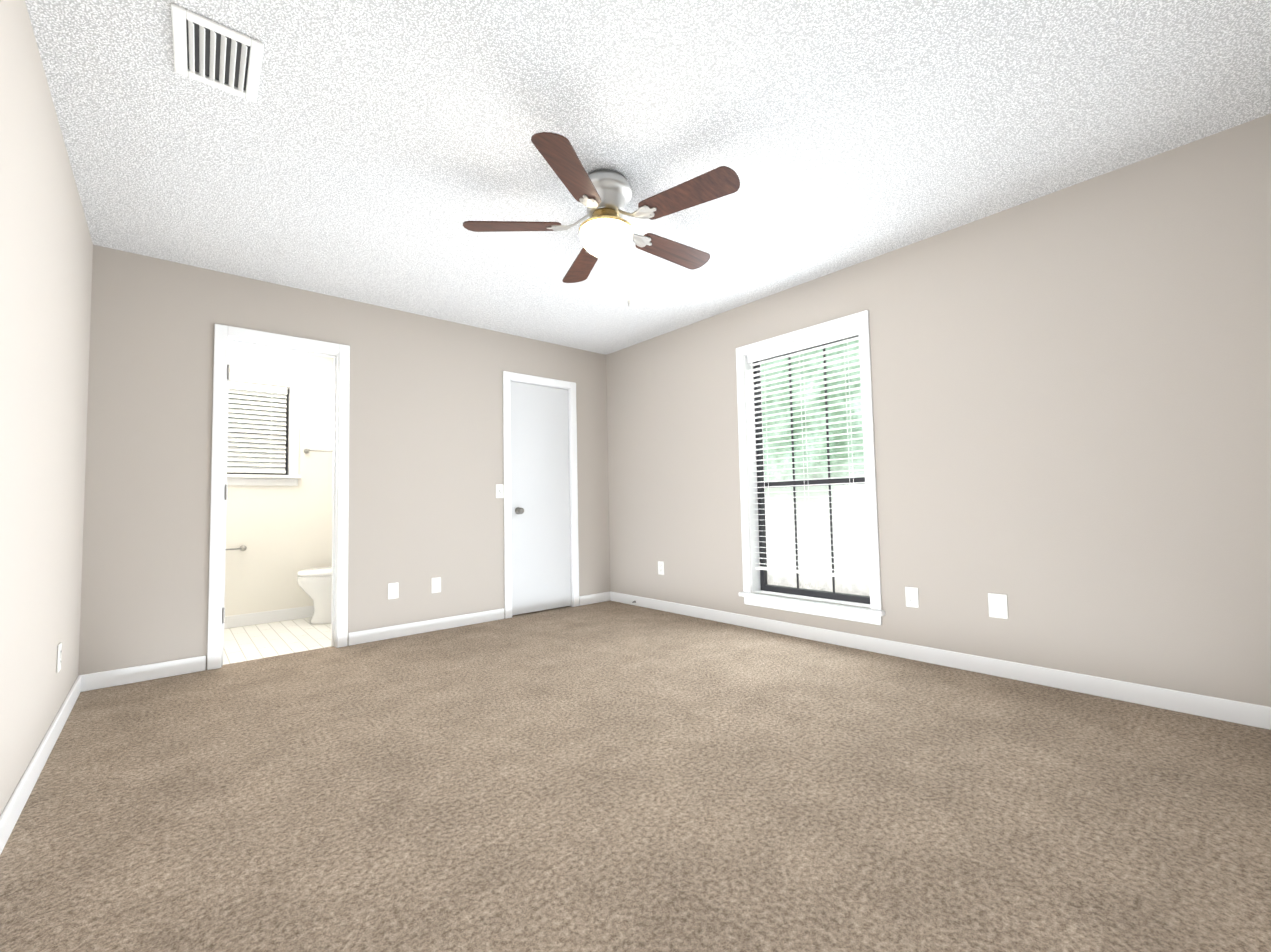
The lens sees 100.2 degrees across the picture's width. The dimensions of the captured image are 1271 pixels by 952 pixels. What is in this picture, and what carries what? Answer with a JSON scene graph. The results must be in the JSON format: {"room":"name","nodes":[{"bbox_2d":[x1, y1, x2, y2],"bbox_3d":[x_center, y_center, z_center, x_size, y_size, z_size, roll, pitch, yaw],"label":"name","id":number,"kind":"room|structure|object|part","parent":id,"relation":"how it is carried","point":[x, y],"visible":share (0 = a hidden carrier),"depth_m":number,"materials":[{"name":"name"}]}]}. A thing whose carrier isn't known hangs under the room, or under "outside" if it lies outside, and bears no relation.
{"room":"empty bedroom","nodes":[
{"label":"empty bedroom","id":0,"kind":"room"},
{"bbox_2d":[0,0,92,815],"bbox_3d":[-1.512,-0.194,1.117,0.120,2.440,4.620,1,-4,-41],"label":"wall","id":1,"kind":"structure","parent":0,"point":[46,251],"depth_m":1.81,"materials":[{"name":"beige paint"}]},
{"bbox_2d":[0,676,80,854],"bbox_3d":[-1.434,0.981,1.094,0.013,0.088,4.607,1,-4,-41],"label":"baseboard","id":2,"kind":"structure","parent":1,"relation":"attached to","point":[12,811],"depth_m":1.84,"materials":[{"name":"white wood"}]},
{"bbox_2d":[57,642,61,672],"bbox_3d":[-2.474,0.779,2.283,0.008,0.116,0.072,1,-4,-41],"label":"electrical outlet","id":3,"kind":"object","parent":1,"relation":"attached to","point":[59,649],"visible":1,"depth_m":2.27,"materials":[{"name":"white plastic"}]},
{"bbox_2d":[223,617,330,664],"bbox_3d":[-2.777,1.258,4.002,2.080,0.100,1.410,1,-4,-41],"label":"floor","id":4,"kind":"structure","parent":0,"point":[252,642],"depth_m":3.90,"materials":[{"name":"beige tile"}]},
{"bbox_2d":[297,567,331,623],"bbox_3d":[-2.499,0.841,4.603,0.740,0.785,0.420,1,-4,-41],"label":"toilet","id":5,"kind":"object","parent":4,"relation":"on","point":[315,584],"visible":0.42,"depth_m":4.38,"materials":[{"name":"white ceramic"}]},
{"bbox_3d":[-2.593,0.807,4.523,0.492,0.045,0.376,1,-4,-41],"label":"seat lid","id":6,"kind":"part","parent":5,"relation":"part of","materials":[{"name":"white ceramic"}]},
{"bbox_2d":[224,343,333,615],"bbox_3d":[-3.161,0.026,4.613,2.020,2.440,0.120,1,-4,-41],"label":"wall","id":7,"kind":"structure","parent":0,"point":[283,534],"depth_m":4.62,"materials":[{"name":"white paint"}]},
{"bbox_2d":[225,545,246,550],"bbox_3d":[-3.272,0.595,4.341,0.162,0.048,0.077,1,-4,-41],"label":"rail","id":8,"kind":"object","parent":7,"relation":"attached to","point":[243,548],"visible":0.92,"depth_m":4.35,"materials":[{"name":"silver metal"}]},
{"bbox_2d":[227,373,301,485],"bbox_3d":[-3.282,-0.385,4.501,0.761,0.935,0.172,1,-4,-41],"label":"window unit","id":9,"kind":"structure","parent":7,"relation":"in","point":[286,435],"depth_m":4.65,"materials":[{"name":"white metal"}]},
{"bbox_2d":[227,381,286,473],"bbox_3d":[-3.277,-0.403,4.497,0.543,0.754,0.064,1,-4,-41],"label":"window blind","id":10,"kind":"object","parent":9,"relation":"attached to","point":[260,390],"visible":0.65,"depth_m":4.53,"materials":[{"name":"white plastic"}]},
{"bbox_2d":[224,606,313,628],"bbox_3d":[-3.138,1.190,4.461,1.900,0.098,0.013,1,-4,-41],"label":"baseboard","id":11,"kind":"structure","parent":7,"relation":"attached to","point":[240,620],"depth_m":4.49,"materials":[{"name":"white wood"}]},
{"bbox_2d":[304,449,332,453],"bbox_3d":[-2.705,-0.219,4.897,0.594,0.044,0.079,1,-4,-41],"label":"towel rail","id":12,"kind":"object","parent":7,"relation":"attached to","point":[306,451],"visible":0.46,"depth_m":4.74,"materials":[{"name":"silver metal"}]},
{"bbox_2d":[78,245,609,675],"bbox_3d":[-1.714,-0.032,4.088,3.740,2.440,0.120,1,-4,-41],"label":"wall","id":13,"kind":"structure","parent":0,"point":[426,470],"depth_m":3.71,"materials":[{"name":"beige paint"}]},
{"bbox_2d":[79,656,205,691],"bbox_3d":[-2.763,1.110,2.996,0.528,0.088,0.013,1,-4,-41],"label":"baseboard","id":14,"kind":"structure","parent":13,"relation":"attached to","point":[110,678],"depth_m":2.98,"materials":[{"name":"white wood"}]},
{"bbox_2d":[207,324,349,669],"bbox_3d":[-2.336,0.120,3.522,0.755,2.103,0.137,1,-4,-41],"label":"door frame","id":15,"kind":"structure","parent":13,"relation":"attached to","point":[222,333],"depth_m":3.46,"materials":[{"name":"white wood"}]},
{"bbox_2d":[222,364,229,622],"bbox_3d":[-2.535,0.101,3.289,0.013,1.595,0.051,1,-4,-41],"label":"hinges on the bathroom door jamb trim","id":16,"kind":"object","parent":15,"relation":"attached to","point":[226,489],"visible":0.98,"depth_m":3.27,"materials":[{"name":"silver metal"}]},
{"bbox_2d":[388,582,398,598],"bbox_3d":[-1.772,0.840,3.890,0.072,0.116,0.007,1,-4,-41],"label":"electrical outlet","id":17,"kind":"object","parent":13,"relation":"attached to","point":[393,590],"visible":1,"depth_m":3.89,"materials":[{"name":"white plastic"}]},
{"bbox_2d":[348,608,503,645],"bbox_3d":[-1.544,1.141,4.066,1.178,0.088,0.013,1,-4,-41],"label":"baseboard","id":18,"kind":"structure","parent":13,"relation":"attached to","point":[376,634],"depth_m":4.00,"materials":[{"name":"white wood"}]},
{"bbox_2d":[432,577,440,592],"bbox_3d":[-1.536,0.841,4.097,0.072,0.116,0.008,1,-4,-41],"label":"electrical outlet","id":19,"kind":"object","parent":13,"relation":"attached to","point":[436,585],"visible":1,"depth_m":4.09,"materials":[{"name":"white plastic"}]},
{"bbox_2d":[496,484,503,497],"bbox_3d":[-1.144,0.128,4.487,0.070,0.115,0.016,1,-4,-41],"label":"light switch","id":20,"kind":"object","parent":13,"relation":"attached to","point":[499,490],"visible":1,"depth_m":4.49,"materials":[{"name":"white plastic"}]},
{"bbox_2d":[510,381,570,614],"bbox_3d":[-0.833,0.185,4.761,0.610,2.018,0.106,1,-4,-41],"label":"closet door","id":21,"kind":"structure","parent":13,"relation":"in","point":[540,524],"depth_m":4.76,"materials":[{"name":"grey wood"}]},
{"bbox_3d":[-0.995,0.300,4.587,0.062,0.062,0.070,1,-4,-41],"label":"knob","id":22,"kind":"part","parent":21,"relation":"part of","materials":[{"name":"grey metal"}]},
{"bbox_2d":[503,371,578,618],"bbox_3d":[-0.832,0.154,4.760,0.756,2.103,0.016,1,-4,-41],"label":"door frame","id":23,"kind":"structure","parent":13,"relation":"attached to","point":[509,376],"depth_m":4.61,"materials":[{"name":"white wood"}]},
{"bbox_2d":[579,591,610,605],"bbox_3d":[-0.382,1.171,5.085,0.375,0.088,0.013,1,-4,-41],"label":"baseboard","id":24,"kind":"structure","parent":13,"relation":"attached to","point":[594,598],"depth_m":5.07,"materials":[{"name":"white wood"}]},
{"bbox_2d":[0,601,1270,951],"bbox_3d":[-0.046,1.109,2.274,3.900,0.100,4.800,1,-4,-41],"label":"floor carpet","id":25,"kind":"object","parent":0,"point":[610,777],"visible":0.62,"depth_m":1.64,"materials":[{"name":"beige carpet"}]},
{"bbox_2d":[25,0,1270,354],"bbox_3d":[-0.563,-1.389,2.937,3.900,0.100,6.210,1,-4,-41],"label":"ceiling","id":26,"kind":"structure","parent":0,"point":[375,152],"depth_m":2.13,"materials":[{"name":"white paint"}]},
{"bbox_2d":[171,3,263,102],"bbox_3d":[-1.377,-1.377,1.754,0.226,0.015,0.310,1,-4,-39],"label":"ceiling vent","id":27,"kind":"object","parent":26,"relation":"in","point":[210,49],"visible":1,"depth_m":1.74,"materials":[{"name":"white metal"}]},
{"bbox_2d":[463,132,739,305],"bbox_3d":[-0.097,-1.078,2.494,1.220,0.587,1.255,1,-4,-41],"label":"fan","id":28,"kind":"object","parent":26,"relation":"hanging from","point":[604,197],"visible":1,"depth_m":2.38,"materials":[{"name":"brown wood"}]},
{"bbox_3d":[-0.566,-1.154,2.459,0.397,0.036,0.352,1,-4,-41],"label":"blade","id":29,"kind":"part","parent":28,"relation":"part of","materials":[{"name":"brown wood"}]},
{"bbox_3d":[-0.252,-1.182,2.063,0.415,0.036,0.325,1,-4,-41],"label":"blade","id":30,"kind":"part","parent":28,"relation":"part of","materials":[{"name":"brown wood"}]},
{"bbox_3d":[-0.282,-1.138,2.878,0.261,0.036,0.441,1,-4,-41],"label":"blade","id":31,"kind":"part","parent":28,"relation":"part of","materials":[{"name":"brown wood"}]},
{"bbox_3d":[-0.136,-1.080,2.471,0.248,0.113,0.248,1,-4,-41],"label":"globe","id":32,"kind":"part","parent":28,"relation":"part of"},
{"bbox_3d":[-0.034,-0.984,2.472,0.012,0.396,0.011,1,-4,-41],"label":"pull chain","id":33,"kind":"part","parent":28,"relation":"part of","materials":[{"name":"silver metal"}]},
{"bbox_3d":[0.204,-1.155,2.736,0.451,0.036,0.150,1,-4,-41],"label":"blade","id":34,"kind":"part","parent":28,"relation":"part of","materials":[{"name":"brown wood"}]},
{"bbox_3d":[0.221,-1.182,2.243,0.224,0.036,0.448,1,-4,-41],"label":"blade","id":35,"kind":"part","parent":28,"relation":"part of","materials":[{"name":"brown wood"}]},
{"bbox_2d":[606,114,1270,706],"bbox_3d":[1.037,-0.098,3.912,0.160,2.440,5.460,1,-4,-41],"label":"wall","id":36,"kind":"structure","parent":0,"point":[1072,410],"depth_m":2.63,"materials":[{"name":"beige paint"}]},
{"bbox_2d":[658,561,663,574],"bbox_3d":[0.224,0.811,4.683,0.008,0.116,0.072,1,-4,-41],"label":"electrical outlet","id":37,"kind":"object","parent":36,"relation":"attached to","point":[660,567],"visible":1,"depth_m":4.68,"materials":[{"name":"white plastic"}]},
{"bbox_2d":[736,310,884,624],"bbox_3d":[1.184,-0.037,3.703,0.212,1.950,1.066,1,-4,-41],"label":"window unit","id":38,"kind":"structure","parent":36,"relation":"in","point":[809,592],"depth_m":3.73,"materials":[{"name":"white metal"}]},
{"bbox_2d":[748,325,868,579],"bbox_3d":[1.174,-0.133,3.691,0.072,1.614,0.864,1,-4,-41],"label":"window blind","id":39,"kind":"object","parent":38,"relation":"attached to","point":[816,341],"visible":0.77,"depth_m":3.67,"materials":[{"name":"white plastic"}]},
{"bbox_2d":[905,587,918,607],"bbox_3d":[1.613,0.708,3.102,0.008,0.116,0.072,1,-4,-41],"label":"electrical outlet","id":40,"kind":"object","parent":36,"relation":"attached to","point":[911,595],"visible":1,"depth_m":3.10,"materials":[{"name":"white plastic"}]},
{"bbox_2d":[610,592,1270,729],"bbox_3d":[1.277,1.051,3.472,0.013,0.088,4.607,1,-4,-41],"label":"baseboard","id":41,"kind":"structure","parent":36,"relation":"attached to","point":[1248,714],"depth_m":2.73,"materials":[{"name":"white wood"}]},
{"bbox_2d":[988,593,1007,618],"bbox_3d":[1.896,0.680,2.781,0.007,0.125,0.085,1,-4,-41],"label":"electrical outlet","id":42,"kind":"object","parent":36,"relation":"attached to","point":[998,606],"visible":1,"depth_m":2.78,"materials":[{"name":"white plastic"}]},
{"label":"outside","id":43,"kind":"structure","parent":0,"visible":0},
{"bbox_2d":[227,389,283,467],"bbox_3d":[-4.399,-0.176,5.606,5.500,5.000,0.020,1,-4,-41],"label":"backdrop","id":44,"kind":"structure","parent":43,"point":[254,428],"depth_m":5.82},
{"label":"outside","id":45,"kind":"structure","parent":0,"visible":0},
{"bbox_2d":[761,340,869,595],"bbox_3d":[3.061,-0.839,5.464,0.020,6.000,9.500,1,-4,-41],"label":"window glass","id":46,"kind":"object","parent":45,"point":[788,581],"depth_m":6.42,"materials":[{"name":"clear glass"}]}
]}

